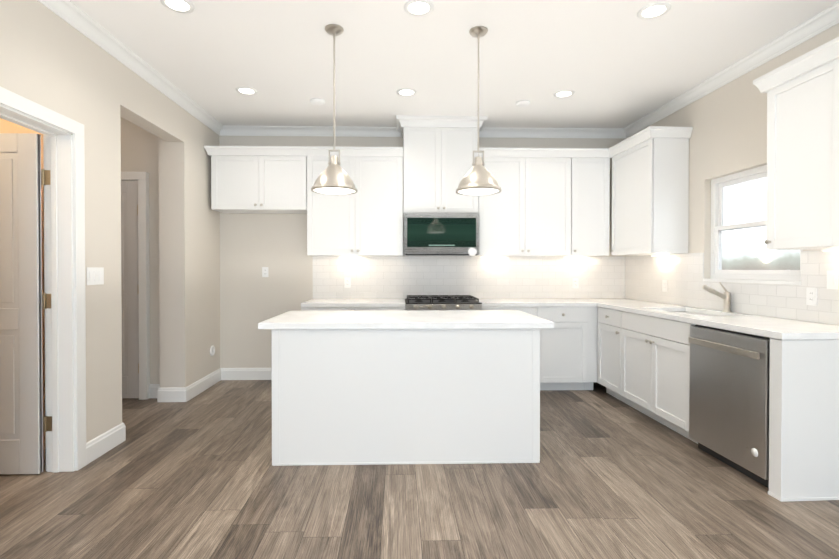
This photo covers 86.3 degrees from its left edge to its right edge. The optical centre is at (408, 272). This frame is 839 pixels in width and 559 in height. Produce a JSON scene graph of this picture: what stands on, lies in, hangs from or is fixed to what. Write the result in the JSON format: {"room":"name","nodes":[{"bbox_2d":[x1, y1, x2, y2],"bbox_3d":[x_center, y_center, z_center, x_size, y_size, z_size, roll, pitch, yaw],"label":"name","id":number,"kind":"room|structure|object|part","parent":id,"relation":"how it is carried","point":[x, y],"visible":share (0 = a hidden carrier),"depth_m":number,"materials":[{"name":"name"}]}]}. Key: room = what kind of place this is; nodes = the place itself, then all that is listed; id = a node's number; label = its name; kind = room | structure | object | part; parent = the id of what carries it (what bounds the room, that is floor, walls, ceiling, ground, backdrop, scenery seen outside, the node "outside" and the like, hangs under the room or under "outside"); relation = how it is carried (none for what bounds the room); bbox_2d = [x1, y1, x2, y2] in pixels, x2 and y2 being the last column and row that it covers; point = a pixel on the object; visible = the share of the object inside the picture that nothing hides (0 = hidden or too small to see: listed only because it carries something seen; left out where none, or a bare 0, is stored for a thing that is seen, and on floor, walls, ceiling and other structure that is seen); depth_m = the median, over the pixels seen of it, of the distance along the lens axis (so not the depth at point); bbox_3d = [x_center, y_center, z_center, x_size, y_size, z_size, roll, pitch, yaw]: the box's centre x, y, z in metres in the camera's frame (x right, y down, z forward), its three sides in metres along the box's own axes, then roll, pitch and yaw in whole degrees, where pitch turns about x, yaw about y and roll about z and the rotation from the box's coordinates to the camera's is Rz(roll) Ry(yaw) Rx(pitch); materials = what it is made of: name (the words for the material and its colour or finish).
{"room":"kitchen","nodes":[
{"label":"kitchen","id":0,"kind":"room"},
{"bbox_2d":[0,118,45,448],"bbox_3d":[-3.411,-0.193,3.133,2.320,2.850,0.100,0,1,-1],"label":"wall","id":1,"kind":"structure","parent":0,"point":[6,126],"depth_m":3.10,"materials":[{"name":"paint"}]},
{"bbox_2d":[0,0,219,442],"bbox_3d":[-2.155,-0.172,0.803,0.240,2.850,8.500,0,1,-1],"label":"wall","id":2,"kind":"structure","parent":0,"point":[50,59],"depth_m":3.19,"materials":[{"name":"beige paint"}]},
{"bbox_2d":[0,133,51,473],"bbox_3d":[-2.527,0.193,2.725,0.652,2.070,0.141,0,1,-1],"label":"pantry door","id":3,"kind":"structure","parent":2,"relation":"in","point":[21,410],"depth_m":2.72,"materials":[{"name":"white paint"}]},
{"bbox_3d":[-2.244,0.176,2.754,0.085,1.614,0.015,0,1,-1],"label":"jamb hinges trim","id":4,"kind":"part","parent":3,"relation":"part of","materials":[{"name":"white wood"}]},
{"bbox_2d":[0,87,86,472],"bbox_3d":[-2.155,0.151,2.462,0.196,2.175,0.790,0,1,-1],"label":"door frame","id":5,"kind":"structure","parent":2,"relation":"attached to","point":[64,273],"depth_m":2.77,"materials":[{"name":"white paint"}]},
{"bbox_2d":[86,267,103,284],"bbox_3d":[-2.082,0.024,2.973,0.008,0.115,0.162,0,1,-1],"label":"light switch","id":6,"kind":"object","parent":2,"relation":"attached to","point":[95,275],"depth_m":2.97,"materials":[{"name":"plastic"}]},
{"bbox_2d":[86,422,125,463],"bbox_3d":[-2.082,1.165,3.076,0.015,0.135,0.415,0,1,-1],"label":"baseboard","id":7,"kind":"structure","parent":2,"relation":"attached to","point":[103,443],"depth_m":3.06,"materials":[{"name":"white paint"}]},
{"bbox_2d":[38,0,225,135],"bbox_3d":[-2.000,-1.551,0.794,0.068,0.092,8.500,0,1,-1],"label":"crown molding","id":8,"kind":"structure","parent":2,"relation":"attached to","point":[77,18],"depth_m":3.26,"materials":[{"name":"white paint"}]},
{"bbox_2d":[183,368,220,401],"bbox_3d":[-2.119,1.151,4.624,0.015,0.135,0.805,0,1,-1],"label":"baseboard","id":9,"kind":"structure","parent":2,"relation":"attached to","point":[189,392],"depth_m":4.55,"materials":[{"name":"white paint"}]},
{"bbox_2d":[210,345,214,355],"bbox_3d":[-2.125,0.847,4.844,0.012,0.116,0.116,0,1,-1],"label":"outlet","id":10,"kind":"object","parent":2,"relation":"attached to","point":[212,350],"visible":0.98,"depth_m":4.84,"materials":[{"name":"white plastic"}]},
{"bbox_2d":[120,117,159,383],"bbox_3d":[-3.471,-0.204,4.382,2.220,2.850,0.120,0,1,-1],"label":"wall","id":11,"kind":"structure","parent":0,"point":[139,149],"depth_m":4.33,"materials":[{"name":"beige paint"}]},
{"bbox_2d":[121,180,138,397],"bbox_3d":[-2.979,0.164,4.288,0.760,2.100,0.088,0,1,-1],"label":"hall door","id":12,"kind":"structure","parent":11,"relation":"in","point":[129,289],"depth_m":4.31,"materials":[{"name":"white paint"}]},
{"bbox_2d":[121,172,149,399],"bbox_3d":[-2.979,0.128,4.309,0.918,2.187,0.057,0,1,-1],"label":"door frame","id":13,"kind":"structure","parent":11,"relation":"attached to","point":[142,178],"depth_m":4.29,"materials":[{"name":"white paint"}]},
{"bbox_2d":[0,380,838,558],"bbox_3d":[-0.892,1.282,0.947,7.450,0.060,8.700,0,1,-1],"label":"floor","id":14,"kind":"structure","parent":0,"point":[200,476],"depth_m":2.42,"materials":[{"name":"brown wood"}]},
{"bbox_2d":[301,307,353,310],"bbox_3d":[-0.825,0.781,4.766,0.522,0.873,0.652,0,1,-1],"label":"base cabinet","id":15,"kind":"object","parent":14,"relation":"on","point":[327,308],"visible":0.02,"depth_m":4.47,"materials":[{"name":"white paint"}]},
{"bbox_2d":[354,307,405,310],"bbox_3d":[-0.302,0.781,4.779,0.520,0.873,0.652,0,1,-1],"label":"base cabinet","id":16,"kind":"object","parent":14,"relation":"on","point":[375,308],"visible":0.04,"depth_m":4.48,"materials":[{"name":"white paint"}]},
{"bbox_2d":[271,330,539,465],"bbox_3d":[-0.023,0.794,3.254,1.725,0.874,0.759,0,1,-1],"label":"kitchen island","id":17,"kind":"object","parent":14,"relation":"on","point":[380,387],"depth_m":2.88,"materials":[{"name":"white paint"}]},
{"bbox_2d":[258,310,553,329],"bbox_3d":[-0.021,0.336,3.277,1.890,0.039,0.845,0,1,-1],"label":"island countertop","id":18,"kind":"structure","parent":17,"relation":"on","point":[375,319],"depth_m":2.98,"materials":[{"name":"white stone"}]},
{"bbox_2d":[405,295,481,309],"bbox_3d":[0.341,0.739,4.762,0.762,0.958,0.697,0,1,-1],"label":"range","id":19,"kind":"object","parent":14,"relation":"on","point":[441,302],"visible":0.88,"depth_m":4.51,"materials":[{"name":"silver metal"}]},
{"bbox_2d":[482,307,536,315],"bbox_3d":[1.006,0.781,4.810,0.564,0.873,0.652,0,1,-1],"label":"base cabinet","id":20,"kind":"object","parent":14,"relation":"on","point":[531,310],"visible":0.06,"depth_m":4.52,"materials":[{"name":"white paint"}]},
{"bbox_2d":[301,299,596,306],"bbox_3d":[0.405,0.323,4.801,2.982,0.039,0.621,0,1,-1],"label":"countertop","id":21,"kind":"structure","parent":20,"relation":"on","point":[484,302],"depth_m":4.53,"materials":[{"name":"white stone"}]},
{"bbox_2d":[537,307,587,389],"bbox_3d":[1.550,0.780,4.823,0.520,0.873,0.652,0,1,-1],"label":"base cabinet","id":22,"kind":"object","parent":14,"relation":"on","point":[564,353],"visible":0.58,"depth_m":4.54,"materials":[{"name":"white paint"}]},
{"bbox_2d":[584,307,597,389],"bbox_3d":[2.159,0.780,4.864,0.695,0.873,0.600,0,1,-1],"label":"base cabinet","id":23,"kind":"object","parent":14,"relation":"on","point":[592,339],"visible":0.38,"depth_m":4.56,"materials":[{"name":"white paint"}]},
{"bbox_2d":[597,307,630,405],"bbox_3d":[2.218,0.785,4.328,0.658,0.873,0.470,0,1,-1],"label":"base cabinet","id":24,"kind":"object","parent":14,"relation":"on","point":[609,354],"visible":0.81,"depth_m":4.30,"materials":[{"name":"white paint"}]},
{"bbox_2d":[621,311,713,443],"bbox_3d":[2.256,0.791,3.631,0.665,0.873,0.953,0,1,-1],"label":"base cabinet","id":25,"kind":"object","parent":14,"relation":"on","point":[655,359],"visible":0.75,"depth_m":3.55,"materials":[{"name":"white paint"}]},
{"bbox_2d":[577,299,838,339],"bbox_3d":[2.251,0.332,3.785,0.692,0.039,2.740,0,1,-1],"label":"countertop","id":26,"kind":"structure","parent":25,"relation":"on","point":[776,328],"depth_m":2.98,"materials":[{"name":"white stone"}]},
{"bbox_2d":[702,282,731,311],"bbox_3d":[2.452,0.194,3.568,0.230,0.238,0.060,0,1,-1],"label":"faucet","id":27,"kind":"object","parent":26,"relation":"on","point":[726,296],"visible":1,"depth_m":3.55,"materials":[{"name":"silver metal"}]},
{"bbox_2d":[688,325,769,487],"bbox_3d":[2.276,0.801,2.837,0.661,0.868,0.649,0,1,-1],"label":"dishwasher","id":28,"kind":"object","parent":14,"relation":"on","point":[729,397],"visible":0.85,"depth_m":2.75,"materials":[{"name":"silver metal"}]},
{"bbox_2d":[751,448,757,456],"bbox_3d":[1.992,1.037,2.580,0.002,0.048,0.048,0,1,-1],"label":"sticker","id":29,"kind":"object","parent":28,"relation":"attached to","point":[754,451],"visible":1,"depth_m":2.58,"materials":[{"name":"white paper"}]},
{"bbox_2d":[768,338,838,501],"bbox_3d":[2.320,0.802,2.472,0.630,0.873,0.102,0,1,-1],"label":"base cabinet","id":30,"kind":"object","parent":14,"relation":"on","point":[803,420],"visible":0.94,"depth_m":2.43,"materials":[{"name":"white paint"}]},
{"bbox_2d":[219,136,625,367],"bbox_3d":[0.105,-0.211,5.184,5.250,2.850,0.150,0,1,-1],"label":"wall","id":31,"kind":"structure","parent":0,"point":[251,246],"depth_m":5.07,"materials":[{"name":"beige paint"}]},
{"bbox_2d":[221,368,271,379],"bbox_3d":[-1.617,1.147,5.071,1.040,0.135,0.015,0,1,-1],"label":"baseboard","id":32,"kind":"structure","parent":31,"relation":"attached to","point":[226,373],"depth_m":5.06,"materials":[{"name":"white paint"}]},
{"bbox_2d":[211,156,306,213],"bbox_3d":[-1.583,-0.954,4.867,0.998,0.580,0.382,0,1,-1],"label":"upper cabinet","id":33,"kind":"object","parent":31,"relation":"attached to","point":[258,184],"visible":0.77,"depth_m":4.71,"materials":[{"name":"white paint"}]},
{"bbox_2d":[262,267,267,276],"bbox_3d":[-1.627,-0.005,5.064,0.070,0.115,0.007,0,1,-1],"label":"outlet","id":34,"kind":"object","parent":31,"relation":"attached to","point":[264,269],"depth_m":5.06,"materials":[{"name":"plastic"}]},
{"bbox_2d":[226,126,400,136],"bbox_3d":[-1.066,-1.589,5.034,1.960,0.092,0.068,0,1,-1],"label":"crown molding","id":35,"kind":"structure","parent":31,"relation":"attached to","point":[346,131],"depth_m":5.04,"materials":[{"name":"white paint"}]},
{"bbox_2d":[307,156,402,255],"bbox_3d":[-0.574,-0.714,4.894,1.018,1.060,0.382,0,1,-1],"label":"upper cabinet","id":36,"kind":"object","parent":31,"relation":"attached to","point":[366,219],"visible":0.9,"depth_m":4.74,"materials":[{"name":"white paint"}]},
{"bbox_2d":[204,115,611,157],"bbox_3d":[0.020,-1.429,4.695,4.296,0.404,0.095,0,1,-1],"label":"crown molding","id":37,"kind":"structure","parent":36,"relation":"attached to","point":[402,121],"depth_m":4.70,"materials":[{"name":"white paint"}]},
{"bbox_2d":[403,127,477,215],"bbox_3d":[0.336,-1.099,4.902,0.798,0.930,0.402,0,1,-1],"label":"upper cabinet","id":38,"kind":"object","parent":31,"relation":"attached to","point":[437,164],"visible":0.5,"depth_m":4.74,"materials":[{"name":"white paint"}]},
{"bbox_2d":[403,212,478,255],"bbox_3d":[0.338,-0.407,4.897,0.794,0.446,0.424,0,1,-1],"label":"microwave","id":39,"kind":"object","parent":38,"relation":"attached to","point":[440,234],"visible":1,"depth_m":4.69,"materials":[{"name":"silver metal"}]},
{"bbox_2d":[468,248,476,255],"bbox_3d":[0.665,-0.217,4.690,0.090,0.090,0.006,0,1,-1],"label":"tag","id":40,"kind":"object","parent":39,"relation":"attached to","point":[472,251],"visible":1,"depth_m":4.69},
{"bbox_2d":[313,256,624,298],"bbox_3d":[0.699,0.057,5.119,3.585,0.484,0.007,0,1,-1],"label":"tile backsplash","id":41,"kind":"structure","parent":31,"relation":"attached to","point":[479,277],"depth_m":5.12,"materials":[{"name":"white tile"}]},
{"bbox_2d":[344,278,350,287],"bbox_3d":[-0.697,0.115,5.078,0.070,0.115,0.007,0,1,-1],"label":"outlet","id":42,"kind":"object","parent":41,"relation":"attached to","point":[347,281],"depth_m":5.08,"materials":[{"name":"plastic"}]},
{"bbox_2d":[572,278,578,287],"bbox_3d":[1.912,0.124,5.141,0.070,0.115,0.007,0,1,-1],"label":"outlet","id":43,"kind":"object","parent":41,"relation":"attached to","point":[575,281],"depth_m":5.14,"materials":[{"name":"plastic"}]},
{"bbox_2d":[478,157,570,255],"bbox_3d":[1.236,-0.714,4.937,0.998,1.060,0.382,0,1,-1],"label":"upper cabinet","id":44,"kind":"object","parent":31,"relation":"attached to","point":[526,211],"visible":0.75,"depth_m":4.79,"materials":[{"name":"white paint"}]},
{"bbox_2d":[338,256,589,256],"bbox_3d":[0.633,-0.179,5.066,2.860,0.012,0.024,0,1,-1],"label":"bars","id":45,"kind":"object","parent":44,"relation":"attached to","point":[481,256],"visible":0.92,"depth_m":5.06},
{"bbox_2d":[479,128,625,137],"bbox_3d":[1.588,-1.590,5.098,1.670,0.092,0.068,0,1,-1],"label":"crown molding","id":46,"kind":"structure","parent":31,"relation":"attached to","point":[485,132],"depth_m":5.11,"materials":[{"name":"white paint"}]},
{"bbox_2d":[570,158,609,255],"bbox_3d":[1.944,-0.714,4.954,0.415,1.060,0.382,0,1,-1],"label":"upper cabinet","id":47,"kind":"object","parent":31,"relation":"attached to","point":[590,201],"visible":0.75,"depth_m":4.80,"materials":[{"name":"white paint"}]},
{"bbox_2d":[70,0,838,128],"bbox_3d":[-0.892,-1.648,0.920,7.450,0.100,8.700,0,1,-1],"label":"ceiling","id":48,"kind":"structure","parent":0,"point":[615,64],"depth_m":3.31,"materials":[{"name":"white paint"}]},
{"bbox_2d":[160,0,194,12],"bbox_3d":[-1.390,-1.610,2.689,0.179,0.006,0.179,0,1,-1],"label":"recessed light","id":49,"kind":"object","parent":48,"relation":"in","point":[180,6],"depth_m":2.70,"materials":[{"name":"white paint"}]},
{"bbox_2d":[236,86,256,94],"bbox_3d":[-1.452,-1.622,3.998,0.179,0.006,0.179,0,1,-1],"label":"recessed light","id":50,"kind":"object","parent":48,"relation":"in","point":[243,90],"depth_m":3.98,"materials":[{"name":"white paint"}]},
{"bbox_2d":[310,98,324,104],"bbox_3d":[-0.867,-1.614,4.242,0.135,0.026,0.135,0,1,-7],"label":"ceiling detector","id":51,"kind":"object","parent":48,"relation":"attached to","point":[319,101],"depth_m":4.21,"materials":[{"name":"white plastic"}]},
{"bbox_2d":[311,24,356,195],"bbox_3d":[-0.497,-1.074,2.977,0.304,1.085,0.307,0,1,-1],"label":"pendant light","id":52,"kind":"object","parent":48,"relation":"hanging from","point":[333,178],"visible":1,"depth_m":2.92,"materials":[{"name":"silver metal"}]},
{"bbox_2d":[396,88,416,95],"bbox_3d":[-0.022,-1.622,4.032,0.179,0.006,0.179,0,1,-1],"label":"recessed light","id":53,"kind":"object","parent":48,"relation":"in","point":[404,91],"depth_m":4.03,"materials":[{"name":"white paint"}]},
{"bbox_2d":[404,0,433,15],"bbox_3d":[0.060,-1.611,2.724,0.179,0.006,0.179,0,1,-1],"label":"recessed light","id":54,"kind":"object","parent":48,"relation":"in","point":[426,7],"depth_m":2.72,"materials":[{"name":"white paint"}]},
{"bbox_2d":[456,26,500,195],"bbox_3d":[0.465,-1.074,3.000,0.304,1.085,0.307,0,1,-1],"label":"pendant light","id":55,"kind":"object","parent":48,"relation":"hanging from","point":[478,178],"visible":1,"depth_m":2.94,"materials":[{"name":"silver metal"}]},
{"bbox_2d":[516,100,529,106],"bbox_3d":[1.092,-1.615,4.289,0.135,0.026,0.135,0,1,-7],"label":"ceiling detector","id":56,"kind":"object","parent":48,"relation":"attached to","point":[523,103],"depth_m":4.25,"materials":[{"name":"white plastic"}]},
{"bbox_2d":[553,90,574,97],"bbox_3d":[1.408,-1.623,4.067,0.179,0.006,0.179,0,1,-1],"label":"recessed light","id":57,"kind":"object","parent":48,"relation":"in","point":[562,93],"depth_m":4.05,"materials":[{"name":"white paint"}]},
{"bbox_2d":[637,2,670,19],"bbox_3d":[1.509,-1.611,2.759,0.179,0.006,0.179,0,1,-1],"label":"recessed light","id":58,"kind":"object","parent":48,"relation":"in","point":[654,10],"depth_m":2.75,"materials":[{"name":"white paint"}]},
{"bbox_2d":[626,23,838,324],"bbox_3d":[2.790,-0.173,0.926,0.372,2.850,8.501,0,1,-1],"label":"wall","id":59,"kind":"structure","parent":0,"point":[727,122],"depth_m":3.68,"materials":[{"name":"beige paint"}]},
{"bbox_2d":[608,126,692,255],"bbox_3d":[2.337,-0.747,4.409,0.420,1.136,0.786,0,1,-1],"label":"upper cabinet","id":60,"kind":"object","parent":59,"relation":"attached to","point":[650,196],"depth_m":4.08,"materials":[{"name":"white paint"}]},
{"bbox_2d":[622,2,838,137],"bbox_3d":[2.682,-1.552,0.908,0.289,0.092,8.499,0,1,-1],"label":"crown molding","id":61,"kind":"structure","parent":59,"relation":"attached to","point":[826,19],"depth_m":3.38,"materials":[{"name":"white paint"}]},
{"bbox_2d":[625,250,838,324],"bbox_3d":[2.564,0.069,3.802,0.078,0.484,2.731,0,1,-1],"label":"tile backsplash","id":62,"kind":"structure","parent":59,"relation":"attached to","point":[681,274],"depth_m":3.52,"materials":[{"name":"white tile"}]},
{"bbox_2d":[662,280,666,291],"bbox_3d":[2.525,0.131,4.419,0.008,0.115,0.070,0,1,-1],"label":"outlet","id":63,"kind":"object","parent":62,"relation":"attached to","point":[664,282],"depth_m":4.42,"materials":[{"name":"plastic"}]},
{"bbox_2d":[806,287,816,305],"bbox_3d":[2.602,0.154,2.892,0.008,0.115,0.070,0,1,-1],"label":"outlet","id":64,"kind":"object","parent":62,"relation":"attached to","point":[811,293],"depth_m":2.89,"materials":[{"name":"plastic"}]},
{"bbox_2d":[827,271,838,289],"bbox_3d":[2.608,0.046,2.756,0.009,0.115,0.070,0,1,-1],"label":"outlet","id":65,"kind":"object","parent":62,"relation":"attached to","point":[832,283],"depth_m":2.75,"materials":[{"name":"plastic"}]},
{"bbox_2d":[703,165,802,284],"bbox_3d":[2.646,-0.360,3.430,0.161,0.880,0.922,0,1,-1],"label":"window","id":66,"kind":"structure","parent":59,"relation":"in","point":[770,276],"depth_m":3.61,"materials":[{"name":"white plastic"}]},
{"bbox_2d":[753,37,838,249],"bbox_3d":[2.427,-0.688,2.600,0.413,1.090,0.580,0,1,-1],"label":"upper cabinet","id":67,"kind":"object","parent":59,"relation":"attached to","point":[802,213],"depth_m":2.59,"materials":[{"name":"white paint"}]},
{"bbox_2d":[821,249,838,250],"bbox_3d":[2.574,-0.137,2.627,0.032,0.012,0.301,0,1,-1],"label":"bar","id":68,"kind":"object","parent":67,"relation":"attached to","point":[821,250],"depth_m":2.72,"materials":[{"name":"white"}]},
{"label":"outside","id":69,"kind":"structure","parent":0,"visible":0},
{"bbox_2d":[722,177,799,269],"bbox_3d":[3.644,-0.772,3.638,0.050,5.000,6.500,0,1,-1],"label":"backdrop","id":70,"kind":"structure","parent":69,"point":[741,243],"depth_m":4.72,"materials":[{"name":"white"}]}
]}

